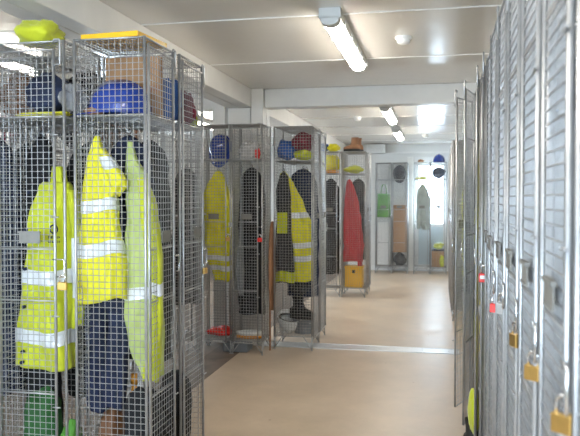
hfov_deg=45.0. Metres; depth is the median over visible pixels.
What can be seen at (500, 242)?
locker
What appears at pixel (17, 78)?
bundle
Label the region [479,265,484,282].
padlock
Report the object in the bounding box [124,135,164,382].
jacket
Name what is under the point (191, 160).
locker
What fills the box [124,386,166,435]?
rucksack
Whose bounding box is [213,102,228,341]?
trim
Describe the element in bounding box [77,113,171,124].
shelf
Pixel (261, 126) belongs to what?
locker
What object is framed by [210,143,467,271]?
wall
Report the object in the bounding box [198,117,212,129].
ceiling lamp
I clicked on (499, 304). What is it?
padlock
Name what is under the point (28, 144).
coat
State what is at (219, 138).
helmet
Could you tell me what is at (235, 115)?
trim
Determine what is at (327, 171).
cloth
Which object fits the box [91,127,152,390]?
coat
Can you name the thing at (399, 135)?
diffuser
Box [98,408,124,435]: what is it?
boot
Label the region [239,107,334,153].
trim
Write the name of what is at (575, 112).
jacket
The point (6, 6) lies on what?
trim
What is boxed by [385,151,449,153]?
trim
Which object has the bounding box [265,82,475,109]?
ceiling beam
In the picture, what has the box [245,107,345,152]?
trim
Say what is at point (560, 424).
padlock
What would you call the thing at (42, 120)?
shelf
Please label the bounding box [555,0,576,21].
shelf
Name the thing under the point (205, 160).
shelf
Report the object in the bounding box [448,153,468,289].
locker
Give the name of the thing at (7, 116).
locker
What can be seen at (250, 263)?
coat
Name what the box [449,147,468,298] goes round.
locker
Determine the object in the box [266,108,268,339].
trim
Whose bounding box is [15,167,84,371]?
jacket
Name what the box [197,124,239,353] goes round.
locker
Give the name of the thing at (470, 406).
bag
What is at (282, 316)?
helmet
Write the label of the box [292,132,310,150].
cloth
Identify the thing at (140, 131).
locker
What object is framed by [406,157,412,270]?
trim
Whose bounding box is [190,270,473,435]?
floor
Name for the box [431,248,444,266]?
shoe box
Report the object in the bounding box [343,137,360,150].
boot
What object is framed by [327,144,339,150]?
hat
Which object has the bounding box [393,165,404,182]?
hat
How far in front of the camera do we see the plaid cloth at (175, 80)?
3.08 m
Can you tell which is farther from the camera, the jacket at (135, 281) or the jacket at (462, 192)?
the jacket at (462, 192)
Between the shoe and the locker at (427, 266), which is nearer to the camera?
the shoe
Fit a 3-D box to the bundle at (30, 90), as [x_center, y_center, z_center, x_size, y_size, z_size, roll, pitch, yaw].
[-1.012,-0.535,3.023,0.248,0.183,0.196,0,2,12]
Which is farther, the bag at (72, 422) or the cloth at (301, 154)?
the cloth at (301, 154)
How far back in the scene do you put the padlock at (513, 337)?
1.72 m
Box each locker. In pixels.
[0,38,102,435]
[0,46,36,435]
[0,59,75,435]
[7,116,70,165]
[43,56,135,435]
[72,35,179,435]
[114,54,207,435]
[140,131,172,336]
[163,126,207,351]
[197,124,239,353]
[231,123,270,355]
[273,126,320,350]
[283,130,326,341]
[321,151,342,296]
[341,151,368,297]
[345,153,371,291]
[375,162,392,272]
[391,162,408,273]
[413,162,430,273]
[430,162,446,273]
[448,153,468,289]
[449,144,468,307]
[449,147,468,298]
[449,148,468,299]
[450,140,475,320]
[450,143,468,312]
[452,89,475,406]
[461,79,532,424]
[473,65,532,435]
[478,52,562,435]
[483,51,575,435]
[487,6,575,435]
[494,0,575,435]
[504,0,576,435]
[518,0,576,435]
[538,0,576,435]
[572,0,579,435]
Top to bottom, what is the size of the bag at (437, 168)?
0.214 m
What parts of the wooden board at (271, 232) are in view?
board panel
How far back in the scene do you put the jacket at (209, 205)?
6.12 m
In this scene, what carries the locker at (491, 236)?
on the floor at (283, 391)
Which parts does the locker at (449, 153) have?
door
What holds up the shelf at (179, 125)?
attached to the locker at (197, 231)
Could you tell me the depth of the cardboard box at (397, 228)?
12.58 m
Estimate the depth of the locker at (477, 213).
3.43 m
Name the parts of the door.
ribbed panel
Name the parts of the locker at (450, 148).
door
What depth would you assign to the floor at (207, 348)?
5.77 m
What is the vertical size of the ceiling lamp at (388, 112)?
0.090 m
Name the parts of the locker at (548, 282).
frame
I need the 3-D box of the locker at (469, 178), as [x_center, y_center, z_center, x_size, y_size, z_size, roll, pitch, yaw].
[1.167,0.244,3.886,0.434,1.984,0.318,0,2,12]
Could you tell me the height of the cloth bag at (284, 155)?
0.189 m
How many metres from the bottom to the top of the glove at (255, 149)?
0.094 m
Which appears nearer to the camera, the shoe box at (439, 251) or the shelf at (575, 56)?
the shelf at (575, 56)
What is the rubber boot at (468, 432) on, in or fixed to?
on the floor at (283, 391)
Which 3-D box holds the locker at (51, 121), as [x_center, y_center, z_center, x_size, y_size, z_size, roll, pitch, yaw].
[-1.023,0.270,2.998,0.314,1.984,0.339,0,2,12]
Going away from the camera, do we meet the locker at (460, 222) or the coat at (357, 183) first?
the locker at (460, 222)
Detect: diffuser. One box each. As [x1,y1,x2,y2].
[325,23,364,70]
[383,110,395,124]
[394,131,402,140]
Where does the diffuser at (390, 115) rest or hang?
attached to the ceiling lamp at (388, 112)
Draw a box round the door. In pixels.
[415,157,447,271]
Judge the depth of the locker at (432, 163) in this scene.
12.35 m
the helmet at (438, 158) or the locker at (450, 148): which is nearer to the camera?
the locker at (450, 148)
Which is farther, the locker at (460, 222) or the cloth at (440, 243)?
the cloth at (440, 243)
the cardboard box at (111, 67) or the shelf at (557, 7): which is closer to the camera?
the shelf at (557, 7)
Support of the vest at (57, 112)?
on the locker at (51, 121)
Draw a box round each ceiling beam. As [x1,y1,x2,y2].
[7,0,250,107]
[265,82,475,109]
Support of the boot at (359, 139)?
on the locker at (366, 158)
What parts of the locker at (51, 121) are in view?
panel, door, panel, panel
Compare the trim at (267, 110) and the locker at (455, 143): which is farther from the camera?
the locker at (455, 143)
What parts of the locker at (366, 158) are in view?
panel, door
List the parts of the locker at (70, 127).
panel, door, panel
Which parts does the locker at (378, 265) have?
panel, panel, panel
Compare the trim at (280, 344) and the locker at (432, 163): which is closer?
the trim at (280, 344)
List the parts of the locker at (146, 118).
panel, panel, panel, door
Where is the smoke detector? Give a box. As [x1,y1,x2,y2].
[395,35,411,44]
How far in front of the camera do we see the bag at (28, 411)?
2.97 m
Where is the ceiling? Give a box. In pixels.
[0,0,535,145]
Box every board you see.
[268,221,275,350]
[377,219,389,264]
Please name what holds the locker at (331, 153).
on the floor at (283, 391)
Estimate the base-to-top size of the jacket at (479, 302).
1.255 m
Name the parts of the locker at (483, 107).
door, frame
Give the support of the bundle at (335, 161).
on the cloth at (327, 171)
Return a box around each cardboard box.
[105,56,162,117]
[393,205,406,251]
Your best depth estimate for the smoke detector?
4.33 m
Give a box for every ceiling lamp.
[0,53,33,74]
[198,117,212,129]
[319,7,366,72]
[379,106,397,124]
[391,126,404,140]
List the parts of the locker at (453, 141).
door, frame, panel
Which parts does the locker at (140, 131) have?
panel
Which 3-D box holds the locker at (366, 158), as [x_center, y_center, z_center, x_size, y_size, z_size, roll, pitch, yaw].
[0.901,0.080,9.647,0.359,1.984,0.349,0,2,12]
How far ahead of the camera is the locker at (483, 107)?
3.11 m
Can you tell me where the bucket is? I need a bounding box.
[292,318,312,333]
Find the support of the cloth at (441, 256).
in the locker at (432, 163)
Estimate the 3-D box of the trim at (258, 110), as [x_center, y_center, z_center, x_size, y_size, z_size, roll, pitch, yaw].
[-0.291,-0.014,6.511,0.115,2.350,0.120,0,2,12]
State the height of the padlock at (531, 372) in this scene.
0.062 m
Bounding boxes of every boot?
[289,295,312,319]
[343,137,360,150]
[358,138,363,150]
[463,417,477,435]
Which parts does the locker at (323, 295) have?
panel, panel, panel, panel, door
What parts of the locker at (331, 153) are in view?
panel, panel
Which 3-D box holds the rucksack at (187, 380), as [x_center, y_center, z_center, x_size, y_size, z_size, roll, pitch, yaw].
[-0.538,0.910,3.248,0.170,0.442,0.203,0,2,12]
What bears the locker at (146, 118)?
on the floor at (283, 391)
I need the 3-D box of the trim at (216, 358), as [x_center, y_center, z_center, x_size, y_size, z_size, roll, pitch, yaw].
[-0.583,1.204,6.045,0.248,0.062,14.720,0,2,12]
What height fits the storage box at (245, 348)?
0.090 m
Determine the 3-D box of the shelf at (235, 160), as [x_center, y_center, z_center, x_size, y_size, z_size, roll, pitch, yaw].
[-0.337,-0.503,6.123,0.265,0.012,0.300,0,2,12]
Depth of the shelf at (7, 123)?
3.12 m
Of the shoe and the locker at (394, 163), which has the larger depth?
the locker at (394, 163)
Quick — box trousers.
[84,219,129,413]
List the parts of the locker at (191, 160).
door, panel, panel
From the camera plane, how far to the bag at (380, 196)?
12.65 m
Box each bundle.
[0,73,33,115]
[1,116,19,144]
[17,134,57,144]
[26,72,78,111]
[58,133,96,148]
[67,71,105,123]
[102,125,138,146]
[177,91,196,124]
[290,282,309,294]
[326,155,338,170]
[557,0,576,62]
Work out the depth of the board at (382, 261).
12.83 m
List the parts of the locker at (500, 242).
door, frame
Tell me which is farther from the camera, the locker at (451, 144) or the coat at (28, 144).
the locker at (451, 144)
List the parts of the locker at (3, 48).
panel, frame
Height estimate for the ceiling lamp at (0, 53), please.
0.090 m
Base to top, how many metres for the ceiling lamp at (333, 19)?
0.090 m
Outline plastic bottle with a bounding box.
[130,373,137,392]
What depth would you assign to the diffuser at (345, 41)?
4.27 m
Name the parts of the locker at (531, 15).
door, frame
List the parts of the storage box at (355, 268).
lid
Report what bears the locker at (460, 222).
on the floor at (283, 391)
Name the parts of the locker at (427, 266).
panel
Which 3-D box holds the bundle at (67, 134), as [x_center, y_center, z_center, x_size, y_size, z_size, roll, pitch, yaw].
[-1.493,-0.604,4.896,0.305,0.258,0.255,0,2,12]
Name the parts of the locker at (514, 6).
door, frame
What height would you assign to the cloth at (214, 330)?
0.090 m
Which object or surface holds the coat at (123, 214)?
hanging from the locker at (146, 118)
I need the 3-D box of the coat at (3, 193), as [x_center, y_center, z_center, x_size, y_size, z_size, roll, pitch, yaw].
[-1.288,0.190,3.072,0.263,1.155,0.175,0,2,10]
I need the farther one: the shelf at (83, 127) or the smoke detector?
the smoke detector
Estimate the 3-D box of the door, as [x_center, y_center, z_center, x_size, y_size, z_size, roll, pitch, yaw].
[2.595,-0.071,12.895,0.590,2.100,0.100,0,2,12]
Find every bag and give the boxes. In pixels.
[24,386,63,435]
[60,418,82,435]
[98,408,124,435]
[277,139,295,159]
[377,184,390,216]
[433,167,445,178]
[467,388,478,434]
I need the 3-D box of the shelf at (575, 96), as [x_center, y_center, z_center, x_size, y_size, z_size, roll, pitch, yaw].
[0.893,-0.398,2.428,0.330,0.012,0.300,0,2,12]
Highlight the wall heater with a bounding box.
[366,144,385,153]
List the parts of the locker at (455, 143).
door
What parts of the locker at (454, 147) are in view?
door, panel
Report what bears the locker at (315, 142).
on the floor at (283, 391)
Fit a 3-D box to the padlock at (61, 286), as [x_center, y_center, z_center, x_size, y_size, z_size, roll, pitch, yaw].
[-0.912,0.258,2.804,0.038,0.066,0.016,0,2,3]
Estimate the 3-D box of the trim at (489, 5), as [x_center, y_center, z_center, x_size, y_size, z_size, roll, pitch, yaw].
[-0.531,-1.185,6.441,5.100,0.004,12.162,0,2,12]
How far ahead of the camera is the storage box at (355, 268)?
9.56 m
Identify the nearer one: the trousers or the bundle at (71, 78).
the trousers
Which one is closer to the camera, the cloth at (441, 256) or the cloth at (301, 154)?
the cloth at (301, 154)
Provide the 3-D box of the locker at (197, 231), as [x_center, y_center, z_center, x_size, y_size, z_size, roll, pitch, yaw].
[-0.593,0.262,3.281,0.339,1.984,0.319,0,2,12]
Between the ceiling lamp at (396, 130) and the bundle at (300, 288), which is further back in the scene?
the ceiling lamp at (396, 130)
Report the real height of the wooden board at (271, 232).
1.140 m
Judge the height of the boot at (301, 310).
0.205 m
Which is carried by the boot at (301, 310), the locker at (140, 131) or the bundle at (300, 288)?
the bundle at (300, 288)
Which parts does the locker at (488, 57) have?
door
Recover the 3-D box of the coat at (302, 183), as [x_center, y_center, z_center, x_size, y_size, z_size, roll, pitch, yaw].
[0.122,0.119,6.423,0.302,1.205,0.134,0,2,12]
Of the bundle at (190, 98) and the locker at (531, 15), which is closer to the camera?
the locker at (531, 15)
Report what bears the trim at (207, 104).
attached to the wall at (185, 148)
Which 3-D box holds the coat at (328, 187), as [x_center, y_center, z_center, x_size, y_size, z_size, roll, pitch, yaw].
[0.568,0.100,9.716,0.258,1.355,0.168,0,2,-3]
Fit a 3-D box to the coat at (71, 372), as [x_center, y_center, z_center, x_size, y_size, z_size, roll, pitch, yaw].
[-0.921,0.223,3.310,0.287,1.235,0.216,0,2,12]
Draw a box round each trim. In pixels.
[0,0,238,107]
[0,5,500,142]
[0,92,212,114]
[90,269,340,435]
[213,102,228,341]
[228,108,250,336]
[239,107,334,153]
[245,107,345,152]
[251,89,265,342]
[253,341,459,354]
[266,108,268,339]
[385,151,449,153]
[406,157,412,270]
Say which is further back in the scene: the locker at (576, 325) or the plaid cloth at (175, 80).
the plaid cloth at (175, 80)
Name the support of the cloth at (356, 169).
on the locker at (366, 158)
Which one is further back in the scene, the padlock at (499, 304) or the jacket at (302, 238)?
the jacket at (302, 238)
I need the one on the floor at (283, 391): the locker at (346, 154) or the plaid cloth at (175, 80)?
the locker at (346, 154)
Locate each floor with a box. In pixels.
[3,269,289,435]
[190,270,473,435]
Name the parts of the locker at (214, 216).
panel, panel, panel, panel, leg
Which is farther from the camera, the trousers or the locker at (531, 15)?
the trousers
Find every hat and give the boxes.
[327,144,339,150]
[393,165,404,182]
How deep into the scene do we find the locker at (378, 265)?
12.57 m
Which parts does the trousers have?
trouser leg, trouser leg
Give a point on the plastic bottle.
(132, 374)
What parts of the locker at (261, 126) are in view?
leg, panel, panel, panel, panel, leg, panel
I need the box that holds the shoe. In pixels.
[236,330,264,338]
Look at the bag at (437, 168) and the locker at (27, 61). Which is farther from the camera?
the bag at (437, 168)
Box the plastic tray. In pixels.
[81,30,166,51]
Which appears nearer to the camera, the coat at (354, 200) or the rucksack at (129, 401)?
the rucksack at (129, 401)
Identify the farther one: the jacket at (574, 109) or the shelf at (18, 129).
the shelf at (18, 129)
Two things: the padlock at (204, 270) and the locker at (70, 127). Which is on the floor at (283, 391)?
the locker at (70, 127)
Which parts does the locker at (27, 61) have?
panel, panel, door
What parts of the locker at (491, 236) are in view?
door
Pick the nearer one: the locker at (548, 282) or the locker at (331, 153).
the locker at (548, 282)
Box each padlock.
[57,274,67,290]
[202,262,206,273]
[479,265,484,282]
[490,296,494,312]
[496,293,501,314]
[509,321,517,347]
[524,350,538,382]
[550,394,571,435]
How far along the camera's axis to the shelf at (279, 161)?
6.27 m
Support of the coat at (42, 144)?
hanging from the locker at (51, 121)
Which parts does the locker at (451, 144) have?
door, panel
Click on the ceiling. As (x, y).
(459, 31)
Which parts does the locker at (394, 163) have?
panel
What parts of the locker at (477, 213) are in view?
door, frame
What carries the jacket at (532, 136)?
hanging from the locker at (488, 57)
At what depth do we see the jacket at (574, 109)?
2.03 m
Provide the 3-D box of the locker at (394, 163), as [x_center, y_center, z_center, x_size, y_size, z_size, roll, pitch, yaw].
[1.990,-0.006,12.656,0.294,1.984,0.389,0,2,12]
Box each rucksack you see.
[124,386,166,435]
[158,368,191,435]
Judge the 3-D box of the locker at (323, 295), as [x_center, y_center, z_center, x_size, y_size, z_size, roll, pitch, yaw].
[0.148,0.163,6.721,0.379,1.984,0.369,0,2,12]
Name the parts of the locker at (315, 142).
leg, panel, panel, panel, panel, leg, door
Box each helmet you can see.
[71,79,153,118]
[209,134,228,166]
[277,309,298,332]
[433,154,444,161]
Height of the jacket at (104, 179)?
0.725 m
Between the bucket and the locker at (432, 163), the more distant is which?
the locker at (432, 163)
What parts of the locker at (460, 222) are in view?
frame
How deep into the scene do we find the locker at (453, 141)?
7.68 m
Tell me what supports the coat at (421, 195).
hanging from the locker at (427, 266)
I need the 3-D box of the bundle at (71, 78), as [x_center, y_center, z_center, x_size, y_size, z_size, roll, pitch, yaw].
[-0.939,-0.555,3.278,0.320,0.253,0.290,0,2,12]
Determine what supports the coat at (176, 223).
hanging from the locker at (191, 160)
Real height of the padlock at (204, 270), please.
0.059 m
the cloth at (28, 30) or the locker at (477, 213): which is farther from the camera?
the locker at (477, 213)
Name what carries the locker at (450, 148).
on the floor at (283, 391)
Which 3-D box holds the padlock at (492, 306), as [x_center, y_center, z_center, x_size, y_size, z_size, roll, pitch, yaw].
[0.694,0.290,2.367,0.036,0.062,0.018,1,2,35]
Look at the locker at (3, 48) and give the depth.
3.18 m
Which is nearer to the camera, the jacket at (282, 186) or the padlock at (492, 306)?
the padlock at (492, 306)
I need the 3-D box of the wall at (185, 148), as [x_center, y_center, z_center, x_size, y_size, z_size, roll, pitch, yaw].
[-3.161,-0.015,6.552,0.080,2.350,14.720,0,2,12]
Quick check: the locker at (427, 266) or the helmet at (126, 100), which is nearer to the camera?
the helmet at (126, 100)
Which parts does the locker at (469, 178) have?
door, frame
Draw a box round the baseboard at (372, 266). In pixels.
[365,265,405,270]
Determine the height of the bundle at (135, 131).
0.253 m
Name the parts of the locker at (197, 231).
panel, panel, panel, door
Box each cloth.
[14,19,65,48]
[163,78,181,119]
[206,325,231,335]
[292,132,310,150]
[295,150,310,159]
[326,170,338,173]
[344,165,363,172]
[433,242,443,248]
[440,255,443,266]
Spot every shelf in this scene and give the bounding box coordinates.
[0,115,97,125]
[0,120,34,126]
[0,126,72,133]
[49,124,131,132]
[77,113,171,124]
[118,122,198,131]
[204,159,233,161]
[234,159,268,161]
[275,160,310,162]
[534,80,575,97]
[534,96,575,108]
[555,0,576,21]
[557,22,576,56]
[557,56,576,79]
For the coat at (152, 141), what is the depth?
3.19 m
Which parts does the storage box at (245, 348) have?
lid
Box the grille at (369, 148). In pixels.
[368,147,382,149]
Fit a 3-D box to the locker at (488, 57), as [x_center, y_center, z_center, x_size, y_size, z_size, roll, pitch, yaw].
[0.985,0.274,2.862,0.369,1.984,0.319,0,2,12]
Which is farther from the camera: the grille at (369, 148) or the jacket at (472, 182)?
the grille at (369, 148)
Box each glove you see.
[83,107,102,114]
[255,149,259,158]
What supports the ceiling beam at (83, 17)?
attached to the ceiling
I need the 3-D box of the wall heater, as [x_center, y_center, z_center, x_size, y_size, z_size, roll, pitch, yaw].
[1.589,-1.276,12.936,0.340,0.165,0.206,0,2,12]
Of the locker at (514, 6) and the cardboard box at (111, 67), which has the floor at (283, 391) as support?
the locker at (514, 6)
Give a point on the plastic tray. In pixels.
(135, 32)
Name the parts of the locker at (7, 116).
door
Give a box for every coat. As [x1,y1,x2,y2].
[0,138,24,396]
[14,135,56,387]
[22,130,63,418]
[49,118,88,380]
[67,142,107,397]
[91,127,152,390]
[111,129,152,247]
[129,140,172,361]
[175,168,200,304]
[238,165,265,314]
[287,167,318,296]
[322,178,340,273]
[343,180,363,265]
[353,178,365,259]
[416,182,429,229]
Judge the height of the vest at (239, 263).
1.140 m
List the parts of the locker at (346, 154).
panel, panel, door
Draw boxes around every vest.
[15,111,71,115]
[235,169,244,295]
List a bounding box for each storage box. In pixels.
[222,337,253,352]
[344,265,363,287]
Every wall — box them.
[15,134,205,264]
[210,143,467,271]
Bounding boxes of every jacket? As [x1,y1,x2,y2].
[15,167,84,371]
[78,129,127,303]
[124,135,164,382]
[204,169,233,281]
[276,168,295,283]
[283,169,310,281]
[460,192,463,259]
[463,182,474,292]
[478,302,479,351]
[529,136,533,433]
[553,109,575,435]
[555,112,575,408]

